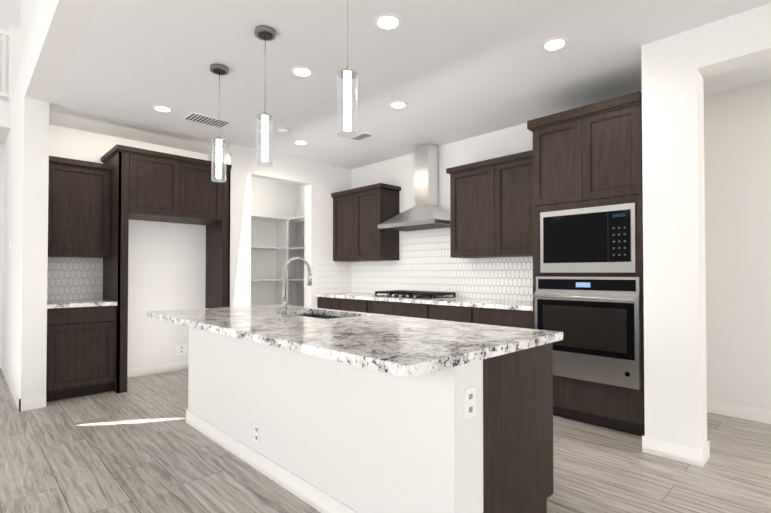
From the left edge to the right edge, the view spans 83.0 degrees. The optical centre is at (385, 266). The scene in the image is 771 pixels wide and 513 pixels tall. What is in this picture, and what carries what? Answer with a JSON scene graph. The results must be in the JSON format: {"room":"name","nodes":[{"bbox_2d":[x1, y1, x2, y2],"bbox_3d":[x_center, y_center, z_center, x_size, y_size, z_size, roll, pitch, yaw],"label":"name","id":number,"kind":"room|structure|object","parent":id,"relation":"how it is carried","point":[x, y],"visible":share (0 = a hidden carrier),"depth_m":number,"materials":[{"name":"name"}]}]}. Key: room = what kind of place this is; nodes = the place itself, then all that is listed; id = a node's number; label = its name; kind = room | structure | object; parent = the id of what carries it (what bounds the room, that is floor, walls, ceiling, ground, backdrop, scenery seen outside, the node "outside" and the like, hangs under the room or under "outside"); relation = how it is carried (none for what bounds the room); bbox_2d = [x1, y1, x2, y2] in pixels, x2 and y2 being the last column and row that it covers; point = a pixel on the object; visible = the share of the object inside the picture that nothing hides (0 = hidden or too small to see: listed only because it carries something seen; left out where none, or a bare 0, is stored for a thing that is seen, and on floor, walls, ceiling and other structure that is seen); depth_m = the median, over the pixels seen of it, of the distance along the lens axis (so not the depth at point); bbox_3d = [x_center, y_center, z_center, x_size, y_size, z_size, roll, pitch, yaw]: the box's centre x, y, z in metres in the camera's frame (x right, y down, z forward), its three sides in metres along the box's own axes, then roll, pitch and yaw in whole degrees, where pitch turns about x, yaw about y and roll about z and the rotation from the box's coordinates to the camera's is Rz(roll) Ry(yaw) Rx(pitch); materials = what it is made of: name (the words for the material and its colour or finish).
{"room":"kitchen","nodes":[
{"label":"kitchen","id":0,"kind":"room"},
{"bbox_2d":[0,0,20,358],"bbox_3d":[-4.561,-1.463,6.008,12.500,5.500,0.150,1,-1,-44],"label":"wall","id":1,"kind":"structure","parent":0,"point":[10,10],"depth_m":5.58,"materials":[{"name":"paint"}]},
{"bbox_2d":[0,100,10,144],"bbox_3d":[-6.623,-1.748,3.273,5.725,0.290,0.900,1,-1,-44],"label":"beam","id":2,"kind":"structure","parent":1,"relation":"attached to","point":[5,114],"depth_m":4.93,"materials":[{"name":"paint"}]},
{"bbox_2d":[0,24,19,101],"bbox_3d":[-6.271,-2.336,3.045,5.700,0.879,0.100,1,-1,-44],"label":"loft railing","id":3,"kind":"object","parent":2,"relation":"on","point":[12,34],"visible":0.76,"depth_m":4.95,"materials":[{"name":"white"}]},
{"bbox_2d":[2,0,101,398],"bbox_3d":[-0.847,-1.527,1.564,0.175,5.500,11.400,1,-1,-44],"label":"wall","id":4,"kind":"structure","parent":0,"point":[25,270],"depth_m":3.88,"materials":[{"name":"paint"}]},
{"bbox_2d":[0,359,22,411],"bbox_3d":[-4.031,1.215,4.662,0.012,0.105,2.462,1,-1,-44],"label":"baseboard","id":5,"kind":"structure","parent":4,"relation":"attached to","point":[18,401],"depth_m":4.34,"materials":[{"name":"white wood"}]},
{"bbox_2d":[49,124,207,368],"bbox_3d":[-2.986,-0.100,5.107,1.730,2.748,0.150,1,-1,-44],"label":"wall","id":6,"kind":"structure","parent":0,"point":[166,265],"depth_m":5.22,"materials":[{"name":"paint"}]},
{"bbox_2d":[47,257,102,300],"bbox_3d":[-3.345,0.124,4.641,0.566,0.453,0.008,1,-1,-44],"label":"backsplash","id":7,"kind":"structure","parent":6,"relation":"attached to","point":[68,278],"depth_m":4.66,"materials":[{"name":"tile"}]},
{"bbox_2d":[48,156,111,257],"bbox_3d":[-3.215,-0.589,4.518,0.564,0.970,0.378,1,-1,-44],"label":"upper cabinet","id":8,"kind":"object","parent":6,"relation":"attached to","point":[79,191],"visible":0.85,"depth_m":4.41,"materials":[{"name":"brown wood"}]},
{"bbox_2d":[127,360,187,377],"bbox_3d":[-2.735,1.224,5.219,0.957,0.105,0.012,1,-1,-44],"label":"baseboard","id":9,"kind":"structure","parent":6,"relation":"attached to","point":[181,365],"depth_m":5.21,"materials":[{"name":"white wood"}]},
{"bbox_2d":[176,344,186,354],"bbox_3d":[-2.536,1.029,5.417,0.130,0.130,0.008,1,-1,-44],"label":"outlet box","id":10,"kind":"object","parent":6,"relation":"attached to","point":[181,349],"visible":1,"depth_m":5.41,"materials":[{"name":"white plastic"}]},
{"bbox_2d":[208,147,224,163],"bbox_3d":[-2.382,-0.089,5.813,0.120,2.748,1.340,1,-1,-44],"label":"wall","id":11,"kind":"structure","parent":0,"point":[210,155],"depth_m":5.53,"materials":[{"name":"paint"}]},
{"bbox_2d":[251,177,295,305],"bbox_3d":[-2.274,-0.073,6.957,1.870,2.748,0.150,1,-1,-44],"label":"wall","id":12,"kind":"structure","parent":0,"point":[272,198],"depth_m":7.19,"materials":[{"name":"paint"}]},
{"bbox_2d":[289,216,303,280],"bbox_3d":[-1.139,0.255,6.862,0.361,2.090,0.837,1,-1,-44],"label":"shelf","id":13,"kind":"object","parent":12,"relation":"attached to","point":[296,219],"depth_m":7.03,"materials":[{"name":"white wood"}]},
{"bbox_2d":[226,144,351,307],"bbox_3d":[-1.232,-0.088,5.886,1.870,2.748,0.160,1,-1,-44],"label":"wall","id":14,"kind":"structure","parent":0,"point":[326,180],"depth_m":5.56,"materials":[{"name":"paint"}]},
{"bbox_2d":[250,172,311,306],"bbox_3d":[-1.395,0.063,5.721,0.910,2.440,0.167,1,-1,-44],"label":"door frame","id":15,"kind":"structure","parent":14,"relation":"attached to","point":[308,236],"depth_m":6.01,"materials":[{"name":"white"}]},
{"bbox_2d":[315,261,350,293],"bbox_3d":[-0.745,0.148,6.237,0.622,0.453,0.008,1,-1,-44],"label":"backsplash","id":16,"kind":"structure","parent":14,"relation":"attached to","point":[330,276],"depth_m":6.22,"materials":[{"name":"tile"}]},
{"bbox_2d":[0,368,770,512],"bbox_3d":[-3.034,1.268,2.605,15.000,0.060,20.000,1,-1,-44],"label":"floor","id":17,"kind":"structure","parent":0,"point":[140,445],"depth_m":2.69,"materials":[{"name":"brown wood"}]},
{"bbox_2d":[46,299,116,401],"bbox_3d":[-3.118,0.807,4.399,0.564,0.915,0.658,1,-1,-44],"label":"base cabinet","id":18,"kind":"object","parent":17,"relation":"on","point":[81,348],"visible":0.83,"depth_m":4.18,"materials":[{"name":"brown wood"}]},
{"bbox_2d":[47,299,116,308],"bbox_3d":[-3.118,0.368,4.405,0.564,0.038,0.658,1,-1,-44],"label":"countertop","id":19,"kind":"structure","parent":18,"relation":"on","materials":[{"name":"stone"}]},
{"bbox_2d":[101,144,231,392],"bbox_3d":[-2.496,0.030,4.987,1.187,2.485,0.697,1,-1,-44],"label":"surround","id":20,"kind":"object","parent":17,"relation":"on","point":[150,185],"visible":0.85,"depth_m":4.68,"materials":[{"name":"brown wood"}]},
{"bbox_2d":[251,214,288,304],"bbox_3d":[-2.052,0.254,6.811,1.741,2.090,0.357,1,-1,-44],"label":"shelf","id":21,"kind":"object","parent":17,"relation":"on","point":[282,248],"depth_m":7.12,"materials":[{"name":"white wood"}]},
{"bbox_2d":[317,298,342,309],"bbox_3d":[-0.529,0.850,6.043,0.619,0.874,0.569,1,-1,-44],"label":"base cabinet","id":22,"kind":"object","parent":17,"relation":"on","point":[325,303],"depth_m":5.81,"materials":[{"name":"brown wood"}]},
{"bbox_2d":[343,298,370,312],"bbox_3d":[-0.188,0.845,5.693,0.619,0.874,0.688,1,-1,-44],"label":"base cabinet","id":23,"kind":"object","parent":17,"relation":"on","point":[349,304],"depth_m":5.43,"materials":[{"name":"brown wood"}]},
{"bbox_2d":[184,313,555,512],"bbox_3d":[-0.370,0.809,2.845,0.847,0.865,2.665,1,-1,-44],"label":"kitchen island","id":24,"kind":"object","parent":17,"relation":"on","point":[353,412],"depth_m":2.02,"materials":[{"name":"paint"}]},
{"bbox_2d":[254,423,259,444],"bbox_3d":[-0.791,1.024,2.678,0.008,0.115,0.070,1,-1,-44],"label":"outlet","id":25,"kind":"object","parent":24,"relation":"attached to","point":[256,433],"visible":1,"depth_m":2.67,"materials":[{"name":"white plastic"}]},
{"bbox_2d":[146,305,561,380],"bbox_3d":[-0.475,0.355,2.771,1.146,0.039,2.743,1,-1,-44],"label":"island countertop","id":26,"kind":"structure","parent":24,"relation":"on","point":[407,347],"depth_m":2.10,"materials":[{"name":"white stone"}]},
{"bbox_2d":[280,257,311,315],"bbox_3d":[-0.618,0.134,3.084,0.257,0.411,0.106,1,-1,-44],"label":"faucet","id":27,"kind":"object","parent":26,"relation":"on","point":[284,305],"depth_m":3.03,"materials":[{"name":"silver metal"}]},
{"bbox_2d":[298,314,343,318],"bbox_3d":[-0.494,0.489,3.204,0.424,0.214,0.764,1,-1,-44],"label":"sink","id":28,"kind":"object","parent":26,"relation":"in","point":[324,316],"depth_m":3.49,"materials":[{"name":"silver metal"}]},
{"bbox_2d":[464,386,475,419],"bbox_3d":[0.326,0.525,1.679,0.070,0.115,0.008,1,-1,-44],"label":"outlet","id":29,"kind":"object","parent":24,"relation":"attached to","point":[470,402],"visible":1,"depth_m":1.67,"materials":[{"name":"white plastic"}]},
{"bbox_2d":[371,302,434,318],"bbox_3d":[0.335,0.838,5.154,0.619,0.874,1.110,1,-1,-44],"label":"base cabinet","id":30,"kind":"object","parent":17,"relation":"on","point":[407,309],"depth_m":4.84,"materials":[{"name":"brown wood"}]},
{"bbox_2d":[435,306,478,323],"bbox_3d":[0.866,0.830,4.609,0.619,0.874,0.695,1,-1,-44],"label":"base cabinet","id":31,"kind":"object","parent":17,"relation":"on","point":[441,306],"depth_m":4.32,"materials":[{"name":"brown wood"}]},
{"bbox_2d":[479,306,532,328],"bbox_3d":[1.254,0.824,4.211,0.619,0.874,0.707,1,-1,-44],"label":"base cabinet","id":32,"kind":"object","parent":17,"relation":"on","point":[509,318],"depth_m":3.93,"materials":[{"name":"brown wood"}]},
{"bbox_2d":[315,294,532,309],"bbox_3d":[0.376,0.378,5.100,0.648,0.039,3.196,1,-1,-44],"label":"countertop","id":33,"kind":"structure","parent":32,"relation":"on","point":[488,304],"depth_m":4.63,"materials":[{"name":"white stone"}]},
{"bbox_2d":[372,290,457,299],"bbox_3d":[0.335,0.326,5.122,0.501,0.065,0.910,1,-1,-44],"label":"cooktop","id":34,"kind":"object","parent":33,"relation":"in","point":[401,294],"depth_m":4.94,"materials":[{"name":"black metal"}]},
{"bbox_2d":[527,91,644,435],"bbox_3d":[1.736,-0.002,3.628,0.756,2.510,0.868,1,-1,-44],"label":"tall cabinet","id":35,"kind":"object","parent":17,"relation":"on","point":[588,296],"visible":0.92,"depth_m":3.36,"materials":[{"name":"brown wood"}]},
{"bbox_2d":[533,276,641,389],"bbox_3d":[1.534,0.477,3.386,0.140,0.800,0.784,1,-1,-44],"label":"wall oven","id":36,"kind":"object","parent":35,"relation":"in","point":[599,318],"depth_m":3.31,"materials":[{"name":"silver metal"}]},
{"bbox_2d":[540,203,635,272],"bbox_3d":[1.569,-0.209,3.426,0.048,0.507,0.721,1,-1,-44],"label":"microwave","id":37,"kind":"object","parent":35,"relation":"in","point":[601,237],"depth_m":3.38,"materials":[{"name":"silver metal"}]},
{"bbox_2d":[642,436,705,466],"bbox_3d":[1.848,1.189,2.815,0.012,0.105,0.334,1,-1,-44],"label":"baseboard","id":38,"kind":"structure","parent":17,"relation":"on","point":[681,453],"depth_m":2.80,"materials":[{"name":"white wood"}]},
{"bbox_2d":[641,3,770,448],"bbox_3d":[3.524,-0.155,1.263,0.200,2.748,4.900,1,-1,-44],"label":"wall pier","id":39,"kind":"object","parent":17,"relation":"on","point":[677,68],"visible":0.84,"depth_m":2.81,"materials":[{"name":"paint"}]},
{"bbox_2d":[49,0,770,168],"bbox_3d":[1.528,-1.566,3.981,6.600,0.152,11.550,1,-1,-44],"label":"ceiling","id":40,"kind":"structure","parent":0,"point":[449,71],"depth_m":3.28,"materials":[{"name":"paint"}]},
{"bbox_2d":[152,105,172,111],"bbox_3d":[-2.095,-1.485,4.090,0.175,0.007,0.175,0,-1,1],"label":"recessed light","id":41,"kind":"object","parent":40,"relation":"in","point":[161,108],"depth_m":4.07,"materials":[{"name":"white plastic"}]},
{"bbox_2d":[182,112,231,127],"bbox_3d":[-1.800,-1.479,4.404,0.400,0.010,0.260,1,-1,-44],"label":"ceiling vent","id":42,"kind":"object","parent":40,"relation":"in","point":[205,119],"depth_m":4.39,"materials":[{"name":"white plastic"}]},
{"bbox_2d":[210,63,228,181],"bbox_3d":[-1.250,-1.072,3.273,0.132,0.856,0.132,1,-1,-44],"label":"pendant light","id":43,"kind":"object","parent":40,"relation":"hanging from","point":[218,69],"visible":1,"depth_m":3.25,"materials":[{"name":"glass"}]},
{"bbox_2d":[254,25,275,166],"bbox_3d":[-0.769,-1.079,2.778,0.132,0.856,0.132,1,-1,-44],"label":"pendant light","id":44,"kind":"object","parent":40,"relation":"hanging from","point":[264,33],"visible":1,"depth_m":2.76,"materials":[{"name":"glass"}]},
{"bbox_2d":[278,128,289,134],"bbox_3d":[-1.096,-1.461,4.712,0.132,0.036,0.132,1,-1,-44],"label":"smoke detector","id":45,"kind":"object","parent":40,"relation":"attached to","point":[284,131],"visible":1,"depth_m":4.68,"materials":[{"name":"white plastic"}]},
{"bbox_2d":[294,140,308,144],"bbox_3d":[-0.998,-1.469,5.156,0.175,0.007,0.175,0,-1,1],"label":"recessed light","id":46,"kind":"object","parent":40,"relation":"in","point":[299,142],"depth_m":5.13,"materials":[{"name":"white plastic"}]},
{"bbox_2d":[290,66,313,76],"bbox_3d":[-0.641,-1.495,3.341,0.175,0.007,0.175,0,-1,1],"label":"recessed light","id":47,"kind":"object","parent":40,"relation":"in","point":[300,71],"depth_m":3.33,"materials":[{"name":"white plastic"}]},
{"bbox_2d":[337,0,357,137],"bbox_3d":[-0.190,-1.087,2.183,0.132,0.856,0.132,1,-1,-44],"label":"pendant light","id":48,"kind":"object","parent":40,"relation":"hanging from","point":[347,75],"visible":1,"depth_m":2.16,"materials":[{"name":"glass"}]},
{"bbox_2d":[348,132,374,140],"bbox_3d":[-0.273,-1.471,4.927,0.150,0.010,0.300,1,-1,-44],"label":"ceiling vent","id":49,"kind":"object","parent":40,"relation":"in","point":[364,135],"depth_m":4.90,"materials":[{"name":"white plastic"}]},
{"bbox_2d":[374,13,401,30],"bbox_3d":[0.015,-1.505,2.682,0.175,0.007,0.175,0,-1,1],"label":"recessed light","id":50,"kind":"object","parent":40,"relation":"in","point":[387,21],"depth_m":2.67,"materials":[{"name":"white plastic"}]},
{"bbox_2d":[389,101,407,108],"bbox_3d":[0.118,-1.486,3.996,0.175,0.007,0.175,0,-1,1],"label":"recessed light","id":51,"kind":"object","parent":40,"relation":"in","point":[395,104],"depth_m":3.98,"materials":[{"name":"white plastic"}]},
{"bbox_2d":[541,37,568,50],"bbox_3d":[1.143,-1.501,2.942,0.175,0.007,0.175,0,-1,1],"label":"recessed light","id":52,"kind":"object","parent":40,"relation":"in","point":[557,43],"depth_m":2.93,"materials":[{"name":"white plastic"}]},
{"bbox_2d":[296,92,641,306],"bbox_3d":[0.437,-0.092,5.619,0.150,2.748,5.850,1,-1,-44],"label":"wall","id":53,"kind":"structure","parent":0,"point":[399,171],"depth_m":5.30,"materials":[{"name":"paint"}]},
{"bbox_2d":[331,183,400,261],"bbox_3d":[-0.285,-0.568,5.985,0.378,0.970,1.021,1,-1,-44],"label":"upper cabinet","id":54,"kind":"object","parent":53,"relation":"attached to","point":[360,214],"visible":1,"depth_m":5.76,"materials":[{"name":"brown wood"}]},
{"bbox_2d":[378,143,449,230],"bbox_3d":[0.392,-0.967,5.204,0.488,1.004,0.900,1,-1,-44],"label":"range hood","id":55,"kind":"object","parent":53,"relation":"attached to","point":[426,211],"visible":0.92,"depth_m":5.20,"materials":[{"name":"silver metal"}]},
{"bbox_2d":[351,227,532,300],"bbox_3d":[0.606,-0.081,5.330,0.009,0.884,3.197,1,-1,-44],"label":"backsplash","id":56,"kind":"structure","parent":53,"relation":"attached to","point":[425,262],"depth_m":5.26,"materials":[{"name":"tile"}]},
{"bbox_2d":[446,150,533,257],"bbox_3d":[1.191,-0.590,4.468,0.378,0.970,1.133,1,-1,-44],"label":"upper cabinet","id":57,"kind":"object","parent":53,"relation":"attached to","point":[491,208],"visible":0.85,"depth_m":4.36,"materials":[{"name":"brown wood"}]},
{"bbox_2d":[704,80,770,409],"bbox_3d":[4.495,-0.143,2.137,0.150,2.748,4.800,1,-1,-44],"label":"wall","id":58,"kind":"structure","parent":0,"point":[737,153],"depth_m":3.63,"materials":[{"name":"paint"}]},
{"bbox_2d":[707,400,770,423],"bbox_3d":[4.436,1.178,2.062,0.012,0.105,4.800,1,-1,-44],"label":"baseboard","id":59,"kind":"structure","parent":58,"relation":"attached to","point":[726,409],"depth_m":3.60,"materials":[{"name":"white wood"}]}
]}

